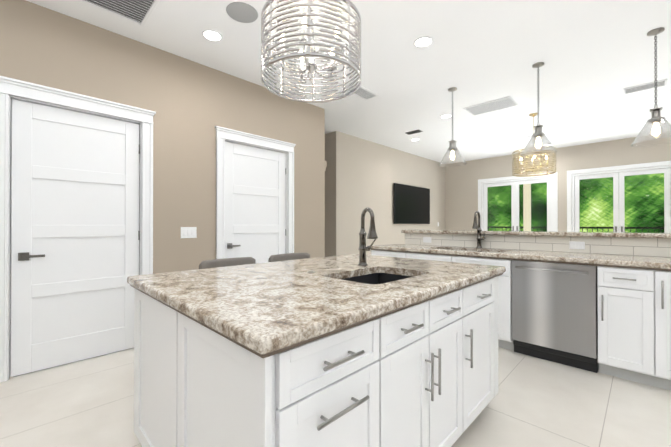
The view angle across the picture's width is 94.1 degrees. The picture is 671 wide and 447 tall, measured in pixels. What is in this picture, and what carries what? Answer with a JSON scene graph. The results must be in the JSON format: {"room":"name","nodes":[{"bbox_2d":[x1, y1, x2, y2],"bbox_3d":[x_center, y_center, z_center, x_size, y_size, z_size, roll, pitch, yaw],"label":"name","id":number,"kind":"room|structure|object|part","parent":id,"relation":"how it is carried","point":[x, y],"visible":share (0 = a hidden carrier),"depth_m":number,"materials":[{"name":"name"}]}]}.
{"room":"kitchen","nodes":[
{"label":"kitchen","id":0,"kind":"room"},
{"bbox_2d":[0,0,324,273],"bbox_3d":[-2.342,-0.285,2.717,0.120,3.000,6.070,0,0,45],"label":"wall","id":1,"kind":"structure","parent":0,"point":[192,104],"depth_m":3.30,"materials":[{"name":"beige paint"}]},
{"bbox_2d":[11,99,139,376],"bbox_3d":[-2.243,0.113,2.770,0.076,2.188,0.880,0,0,45],"label":"door leaf","id":2,"kind":"structure","parent":1,"relation":"in","point":[75,235],"depth_m":2.71,"materials":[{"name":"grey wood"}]},
{"bbox_2d":[0,76,155,381],"bbox_3d":[-2.253,0.047,2.774,0.165,2.337,1.134,0,0,45],"label":"door frame","id":3,"kind":"structure","parent":1,"relation":"attached to","point":[15,89],"depth_m":2.55,"materials":[{"name":"white wood"}]},
{"bbox_2d":[181,227,196,237],"bbox_3d":[-1.590,0.098,3.384,0.012,0.120,0.165,0,0,45],"label":"switch plate","id":4,"kind":"object","parent":1,"relation":"attached to","point":[188,232],"visible":1,"depth_m":3.38,"materials":[{"name":"white plastic"}]},
{"bbox_2d":[225,142,285,262],"bbox_3d":[-1.007,0.119,4.023,0.076,2.188,0.900,0,0,45],"label":"door leaf","id":5,"kind":"structure","parent":1,"relation":"in","point":[255,229],"depth_m":4.00,"materials":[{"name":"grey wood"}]},
{"bbox_2d":[215,126,295,258],"bbox_3d":[-1.016,0.052,4.027,0.165,2.337,1.154,0,0,45],"label":"door frame","id":6,"kind":"structure","parent":1,"relation":"attached to","point":[223,135],"depth_m":3.85,"materials":[{"name":"white wood"}]},
{"bbox_2d":[325,131,340,256],"bbox_3d":[-0.683,-0.267,6.734,2.080,3.000,0.120,0,0,45],"label":"wall","id":7,"kind":"structure","parent":0,"point":[333,196],"depth_m":6.02,"materials":[{"name":"beige paint"}]},
{"bbox_2d":[0,347,670,446],"bbox_3d":[1.365,1.276,2.894,10.700,0.120,11.940,0,0,45],"label":"floor","id":8,"kind":"structure","parent":0,"point":[533,402],"depth_m":2.05,"materials":[{"name":"tile"}]},
{"bbox_2d":[199,257,255,268],"bbox_3d":[-0.752,0.753,2.456,0.502,0.925,0.495,0,0,45],"label":"stool","id":9,"kind":"object","parent":8,"relation":"on","point":[215,263],"visible":0.25,"depth_m":2.60,"materials":[{"name":"grey"}]},
{"bbox_2d":[268,252,309,261],"bbox_3d":[-0.309,0.755,2.905,0.502,0.925,0.495,0,0,45],"label":"stool","id":10,"kind":"object","parent":8,"relation":"on","point":[286,256],"visible":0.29,"depth_m":3.05,"materials":[{"name":"grey"}]},
{"bbox_2d":[133,271,504,446],"bbox_3d":[0.014,0.767,1.841,1.298,0.890,1.780,0,0,45],"label":"kitchen island","id":11,"kind":"object","parent":8,"relation":"on","point":[361,349],"depth_m":1.16,"materials":[{"name":"white wood"}]},
{"bbox_2d":[127,255,505,358],"bbox_3d":[0.004,0.308,1.860,1.320,0.052,1.850,0,0,45],"label":"island countertop","id":12,"kind":"structure","parent":11,"relation":"on","point":[258,307],"depth_m":1.30,"materials":[{"name":"beige stone"}]},
{"bbox_2d":[355,207,377,266],"bbox_3d":[0.220,0.089,2.054,0.184,0.388,0.142,0,0,45],"label":"faucet","id":13,"kind":"object","parent":12,"relation":"on","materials":[{"name":"grey metal"}]},
{"bbox_2d":[341,273,410,283],"bbox_3d":[0.235,0.423,1.738,0.412,0.203,0.572,0,0,45],"label":"sink","id":14,"kind":"object","parent":12,"relation":"in","point":[367,278],"depth_m":1.99,"materials":[{"name":"black metal"}]},
{"bbox_2d":[371,211,670,390],"bbox_3d":[3.057,0.532,2.213,6.330,1.362,1.058,0,0,45],"label":"kitchen cabinets","id":15,"kind":"object","parent":8,"relation":"on","point":[634,302],"depth_m":2.62,"materials":[{"name":"white wood"}]},
{"bbox_2d":[423,237,430,242],"bbox_3d":[1.228,0.219,4.183,0.120,0.075,0.008,0,0,45],"label":"outlet","id":16,"kind":"object","parent":15,"relation":"attached to","point":[425,239],"depth_m":4.18,"materials":[{"name":"white plastic"}]},
{"bbox_2d":[472,211,484,247],"bbox_3d":[1.661,0.073,3.609,0.114,0.432,0.191,0,0,45],"label":"faucet","id":17,"kind":"object","parent":15,"relation":"on","point":[479,234],"depth_m":3.65,"materials":[{"name":"grey metal"}]},
{"bbox_2d":[372,244,670,268],"bbox_3d":[2.922,0.302,2.077,6.330,0.040,0.627,0,0,45],"label":"countertop","id":18,"kind":"structure","parent":15,"relation":"on","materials":[{"name":"stone"}]},
{"bbox_2d":[512,260,598,372],"bbox_3d":[2.058,0.780,2.901,0.608,0.872,0.661,0,0,45],"label":"dishwasher","id":19,"kind":"object","parent":15,"relation":"in","point":[554,312],"visible":1,"depth_m":2.67,"materials":[{"name":"silver metal"}]},
{"bbox_2d":[569,241,584,249],"bbox_3d":[2.367,0.214,3.060,0.120,0.075,0.008,0,0,45],"label":"outlet","id":20,"kind":"object","parent":15,"relation":"attached to","point":[573,245],"depth_m":3.06,"materials":[{"name":"white plastic"}]},
{"bbox_2d":[26,0,670,163],"bbox_3d":[1.365,-1.844,2.908,10.700,0.120,11.940,0,0,45],"label":"ceiling","id":21,"kind":"structure","parent":0,"point":[596,57],"depth_m":3.43,"materials":[{"name":"paint"}]},
{"bbox_2d":[77,0,159,26],"bbox_3d":[-1.728,-1.780,2.377,0.620,0.012,0.620,0,0,45],"label":"ceiling vent","id":22,"kind":"object","parent":21,"relation":"in","point":[135,11],"visible":0.98,"depth_m":2.58,"materials":[{"name":"grey metal"}]},
{"bbox_2d":[202,29,222,41],"bbox_3d":[-1.167,-1.794,2.961,0.186,0.039,0.186,0,0,45],"label":"recessed light","id":23,"kind":"object","parent":21,"relation":"in","point":[211,35],"visible":1,"depth_m":2.96,"materials":[{"name":"white plastic"}]},
{"bbox_2d":[226,2,257,22],"bbox_3d":[-0.790,-1.782,2.645,0.260,0.007,0.260,0,0,45],"label":"speaker","id":24,"kind":"object","parent":21,"relation":"attached to","point":[242,12],"visible":1,"depth_m":2.63},
{"bbox_2d":[261,0,360,102],"bbox_3d":[-0.141,-1.309,1.849,0.584,0.960,0.584,0,0,45],"label":"light","id":25,"kind":"object","parent":21,"relation":"hanging from","point":[333,53],"visible":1,"depth_m":1.69,"materials":[{"name":"silver metal"}]},
{"bbox_2d":[338,82,379,100],"bbox_3d":[0.317,-1.772,4.194,0.250,0.012,0.600,0,0,45],"label":"ceiling vent","id":26,"kind":"object","parent":21,"relation":"in","point":[363,93],"visible":0.69,"depth_m":4.25,"materials":[{"name":"grey metal"}]},
{"bbox_2d":[406,130,422,134],"bbox_3d":[1.514,-1.764,6.034,0.300,0.012,0.150,0,0,45],"label":"ceiling vent","id":27,"kind":"object","parent":21,"relation":"in","point":[413,132],"visible":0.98,"depth_m":6.03,"materials":[{"name":"grey metal"}]},
{"bbox_2d":[414,36,432,47],"bbox_3d":[0.862,-1.794,3.067,0.186,0.039,0.186,0,0,45],"label":"recessed light","id":28,"kind":"object","parent":21,"relation":"in","point":[423,42],"visible":0.98,"depth_m":3.06,"materials":[{"name":"white plastic"}]},
{"bbox_2d":[440,114,451,117],"bbox_3d":[1.831,-1.784,5.159,0.186,0.039,0.186,0,0,45],"label":"recessed light","id":29,"kind":"object","parent":21,"relation":"in","point":[446,116],"visible":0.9,"depth_m":5.17,"materials":[{"name":"white plastic"}]},
{"bbox_2d":[439,87,466,166],"bbox_3d":[1.548,-1.279,4.130,0.344,1.000,0.344,0,0,45],"label":"pendant light","id":30,"kind":"object","parent":21,"relation":"hanging from","point":[452,148],"visible":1,"depth_m":4.11,"materials":[{"name":"silver metal"}]},
{"bbox_3d":[1.548,-0.886,4.128,0.344,0.215,0.344,0,0,45],"label":"lamp shade","id":31,"kind":"part","parent":30,"relation":"part of","materials":[{"name":"clear glass"}]},
{"bbox_2d":[463,96,518,115],"bbox_3d":[2.350,-1.770,4.731,0.660,0.012,0.440,0,0,45],"label":"ceiling vent","id":32,"kind":"object","parent":21,"relation":"in","point":[494,105],"visible":1,"depth_m":4.71,"materials":[{"name":"grey metal"}]},
{"bbox_2d":[512,113,555,176],"bbox_3d":[3.210,-1.290,5.060,0.604,0.970,0.604,0,0,45],"label":"chandelier","id":33,"kind":"object","parent":21,"relation":"hanging from","point":[533,163],"visible":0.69,"depth_m":4.99,"materials":[{"name":"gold metal"}]},
{"bbox_2d":[521,62,556,156],"bbox_3d":[2.273,-1.281,3.498,0.344,1.000,0.344,0,0,45],"label":"pendant light","id":34,"kind":"object","parent":21,"relation":"hanging from","point":[538,134],"visible":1,"depth_m":3.48,"materials":[{"name":"clear glass"}]},
{"bbox_3d":[2.273,-0.889,3.497,0.344,0.215,0.344,0,0,45],"label":"lamp shade","id":35,"kind":"part","parent":34,"relation":"part of","materials":[{"name":"clear glass"}]},
{"bbox_2d":[623,79,666,94],"bbox_3d":[4.016,-1.773,4.057,0.400,0.012,0.240,0,0,45],"label":"ceiling vent","id":36,"kind":"object","parent":21,"relation":"in","point":[643,87],"visible":0.92,"depth_m":4.05,"materials":[{"name":"grey metal"}]},
{"bbox_2d":[631,27,670,146],"bbox_3d":[2.970,-1.266,2.895,0.344,1.035,0.344,0,0,45],"label":"pendant light","id":37,"kind":"object","parent":21,"relation":"hanging from","point":[656,118],"visible":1,"depth_m":2.89,"materials":[{"name":"silver metal"}]},
{"bbox_3d":[2.970,-0.857,2.893,0.344,0.215,0.344,0,0,45],"label":"lamp shade","id":38,"kind":"part","parent":37,"relation":"part of","materials":[{"name":"clear glass"}]},
{"bbox_2d":[341,132,444,254],"bbox_3d":[1.630,-0.263,7.683,0.120,3.000,4.480,0,0,45],"label":"wall","id":39,"kind":"structure","parent":0,"point":[372,173],"depth_m":6.94,"materials":[{"name":"paint"}]},
{"bbox_2d":[394,183,429,223],"bbox_3d":[1.942,-0.467,7.867,0.067,0.950,1.680,0,0,45],"label":"tv","id":40,"kind":"object","parent":39,"relation":"attached to","point":[411,204],"visible":1,"depth_m":7.77,"materials":[{"name":"black plastic"}]},
{"bbox_2d":[445,133,670,231],"bbox_3d":[6.228,-0.269,6.378,8.500,3.000,0.120,0,0,45],"label":"wall","id":41,"kind":"structure","parent":0,"point":[461,194],"depth_m":7.30,"materials":[{"name":"paint"}]},
{"bbox_2d":[478,172,557,230],"bbox_3d":[4.591,0.016,7.970,1.800,2.445,0.130,0,0,45],"label":"window","id":42,"kind":"structure","parent":41,"relation":"in","point":[551,180],"depth_m":7.93,"materials":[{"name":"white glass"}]},
{"bbox_2d":[567,161,670,232],"bbox_3d":[5.986,0.010,6.594,1.760,2.445,0.130,0,0,45],"label":"window","id":43,"kind":"structure","parent":41,"relation":"in","point":[617,174],"depth_m":6.60,"materials":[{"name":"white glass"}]},
{"label":"outside","id":44,"kind":"structure","parent":0,"visible":0},
{"bbox_3d":[6.671,1.300,7.774,11.600,0.115,2.460,0,0,45],"label":"deck","id":45,"kind":"object","parent":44,"visible":0},
{"bbox_2d":[523,184,530,230],"bbox_3d":[6.671,-0.360,7.781,11.600,3.205,2.460,0,0,45],"label":"posts","id":46,"kind":"object","parent":45,"relation":"on","point":[526,204],"depth_m":9.50,"materials":[{"name":"beige"}]},
{"bbox_2d":[488,226,663,232],"bbox_3d":[7.391,0.666,8.512,11.608,1.150,0.050,0,0,45],"label":"railing","id":47,"kind":"object","parent":45,"relation":"on","point":[597,228],"depth_m":8.61,"materials":[{"name":"grey"}]},
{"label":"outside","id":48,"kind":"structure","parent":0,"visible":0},
{"bbox_2d":[488,173,663,232],"bbox_3d":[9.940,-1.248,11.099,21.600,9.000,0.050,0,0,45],"label":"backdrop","id":49,"kind":"structure","parent":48,"point":[642,214],"depth_m":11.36,"materials":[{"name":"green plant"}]}
]}

